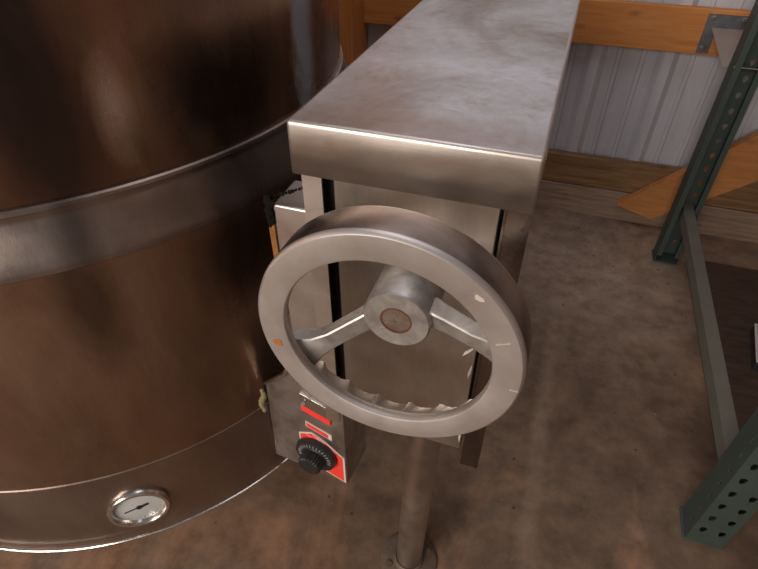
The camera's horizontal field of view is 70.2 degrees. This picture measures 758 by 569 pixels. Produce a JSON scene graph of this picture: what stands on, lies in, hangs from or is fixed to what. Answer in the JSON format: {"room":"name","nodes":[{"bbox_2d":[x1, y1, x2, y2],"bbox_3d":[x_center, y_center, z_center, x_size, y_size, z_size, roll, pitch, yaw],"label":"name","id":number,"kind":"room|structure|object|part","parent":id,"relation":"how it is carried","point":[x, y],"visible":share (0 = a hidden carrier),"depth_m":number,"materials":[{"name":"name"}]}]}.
{"room":"industrial workshop","nodes":[
{"label":"industrial workshop","id":0,"kind":"room"},
{"bbox_2d":[0,206,757,568],"bbox_3d":[-0.225,1.421,0.334,8.000,0.100,5.800,12,42,14],"label":"floor","id":1,"kind":"structure","parent":0,"point":[607,434],"depth_m":1.37,"materials":[{"name":"concrete"}]},
{"bbox_2d":[0,0,347,552],"bbox_3d":[-0.616,-0.214,1.145,1.157,1.346,1.157,-27,47,-29],"label":"kettle","id":2,"kind":"object","parent":1,"relation":"on","point":[143,143],"visible":0.73,"depth_m":0.71,"materials":[{"name":"metal"}]},
{"bbox_2d":[258,0,579,568],"bbox_3d":[0.083,0.007,1.127,0.438,1.032,1.017,12,42,14],"label":"machine","id":3,"kind":"object","parent":1,"relation":"on","point":[390,299],"visible":1,"depth_m":0.57,"materials":[{"name":"metal"}]},
{"bbox_2d":[273,339,282,345],"bbox_3d":[-0.106,0.061,0.568,0.011,0.009,0.001,12,42,14],"label":"light","id":4,"kind":"object","parent":3,"relation":"attached to","point":[276,342],"depth_m":0.57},
{"bbox_2d":[299,392,329,420],"bbox_3d":[-0.109,0.207,0.918,0.056,0.048,0.004,16,43,18],"label":"switch plate","id":5,"kind":"object","parent":3,"relation":"attached to","point":[313,407],"depth_m":0.92,"materials":[{"name":"silver metal"}]},
{"bbox_3d":[-0.118,0.319,1.010,0.085,0.085,0.013,16,43,18],"label":"knob","id":6,"kind":"part","parent":3,"relation":"part of","materials":[{"name":"black plastic"}]},
{"bbox_2d":[306,422,327,437],"bbox_3d":[-0.111,0.261,0.966,0.043,0.024,0.001,16,43,18],"label":"print","id":7,"kind":"object","parent":3,"relation":"on","point":[315,429],"depth_m":0.96},
{"bbox_3d":[-0.108,0.262,0.967,0.052,0.030,0.001,16,43,18],"label":"label plate","id":8,"kind":"part","parent":3,"relation":"part of","materials":[{"name":"red plastic"}]},
{"bbox_2d":[300,433,343,480],"bbox_3d":[-0.106,0.323,1.016,0.086,0.119,0.001,16,43,18],"label":"print","id":9,"kind":"object","parent":3,"relation":"attached to","point":[330,450],"depth_m":0.99},
{"bbox_3d":[-0.106,0.323,1.017,0.093,0.127,0.001,16,43,18],"label":"label plate","id":10,"kind":"part","parent":3,"relation":"part of","materials":[{"name":"red plastic"}]},
{"bbox_3d":[0.172,-0.228,0.979,0.236,0.464,0.834,12,42,14],"label":"casing","id":11,"kind":"part","parent":3,"relation":"part of","materials":[{"name":"metal"}]},
{"bbox_3d":[0.038,0.038,0.669,0.176,0.466,0.022,12,42,14],"label":"panel","id":12,"kind":"part","parent":3,"relation":"part of","materials":[{"name":"metal"}]},
{"bbox_3d":[0.072,0.402,1.022,0.067,0.550,0.055,12,42,14],"label":"leg","id":13,"kind":"part","parent":3,"relation":"part of","materials":[{"name":"metal"}]},
{"bbox_2d":[652,0,757,549],"bbox_3d":[1.781,-0.519,0.641,1.950,2.468,1.170,12,42,14],"label":"frame","id":14,"kind":"object","parent":1,"relation":"on","point":[735,449],"visible":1,"depth_m":1.48,"materials":[{"name":"green paint"}]},
{"bbox_3d":[1.086,-0.103,2.055,0.085,0.005,0.076,12,42,14],"label":"foot plate","id":15,"kind":"part","parent":14,"relation":"part of","materials":[{"name":"green paint"}]},
{"bbox_3d":[0.751,0.569,1.260,0.085,0.005,0.076,12,42,14],"label":"foot plate","id":16,"kind":"part","parent":14,"relation":"part of","materials":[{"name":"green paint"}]},
{"bbox_3d":[1.089,-1.044,1.257,0.078,2.464,0.072,12,42,14],"label":"rack post","id":17,"kind":"part","parent":14,"relation":"part of","materials":[{"name":"green metal"}]},
{"bbox_3d":[0.754,-0.372,0.462,0.078,2.464,0.072,12,42,14],"label":"rack post","id":18,"kind":"part","parent":14,"relation":"part of","materials":[{"name":"green metal"}]},
{"bbox_2d":[686,261,757,494],"bbox_3d":[1.355,0.289,1.582,0.750,0.018,1.000,12,42,14],"label":"plywood sheet","id":19,"kind":"object","parent":1,"relation":"on","point":[734,290],"visible":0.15,"depth_m":1.76,"materials":[{"name":"wood"}]},
{"bbox_2d":[750,323,757,370],"bbox_3d":[1.240,0.218,1.623,0.206,0.036,0.181,18,43,20],"label":"carton","id":20,"kind":"object","parent":19,"relation":"on","point":[754,331],"visible":1,"depth_m":1.65,"materials":[{"name":"white cardboard"}]},
{"bbox_2d":[367,0,757,167],"bbox_3d":[0.622,-1.607,1.358,8.245,3.200,0.023,12,42,14],"label":"wall","id":21,"kind":"structure","parent":0,"point":[643,105],"depth_m":2.00,"materials":[{"name":"grey metal"}]},
{"bbox_2d":[338,0,366,65],"bbox_3d":[-0.138,-1.714,1.483,0.139,3.200,0.156,12,42,14],"label":"trim","id":22,"kind":"structure","parent":21,"relation":"attached to","point":[352,27],"depth_m":2.04,"materials":[{"name":"orange wood"}]},
{"bbox_2d":[364,0,755,59],"bbox_3d":[2.162,-0.597,1.498,4.676,0.138,0.034,12,42,14],"label":"wooden beam","id":23,"kind":"structure","parent":21,"relation":"attached to","point":[618,23],"depth_m":1.82,"materials":[{"name":"orange wood"}]},
{"bbox_2d":[536,179,757,242],"bbox_3d":[2.160,-0.078,1.932,4.676,0.127,0.042,12,42,14],"label":"trim","id":24,"kind":"structure","parent":21,"relation":"attached to","point":[723,222],"depth_m":2.21,"materials":[{"name":"brown wood"}]},
{"bbox_2d":[542,148,757,212],"bbox_3d":[2.161,-0.176,1.851,4.676,0.122,0.038,12,42,14],"label":"wooden board","id":25,"kind":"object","parent":21,"relation":"attached to","point":[624,175],"depth_m":2.14,"materials":[{"name":"brown wood"}]},
{"bbox_2d":[617,131,757,218],"bbox_3d":[1.574,-0.606,1.686,1.287,1.149,0.038,12,42,14],"label":"board","id":26,"kind":"object","parent":21,"relation":"attached to","point":[739,168],"visible":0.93,"depth_m":2.01,"materials":[{"name":"orange wood"}]},
{"bbox_2d":[696,13,748,66],"bbox_3d":[1.099,-0.757,1.690,0.141,0.119,0.168,12,42,14],"label":"wall bracket","id":27,"kind":"object","parent":21,"relation":"attached to","point":[727,30],"visible":0.93,"depth_m":1.72,"materials":[{"name":"beige metal"}]}
]}

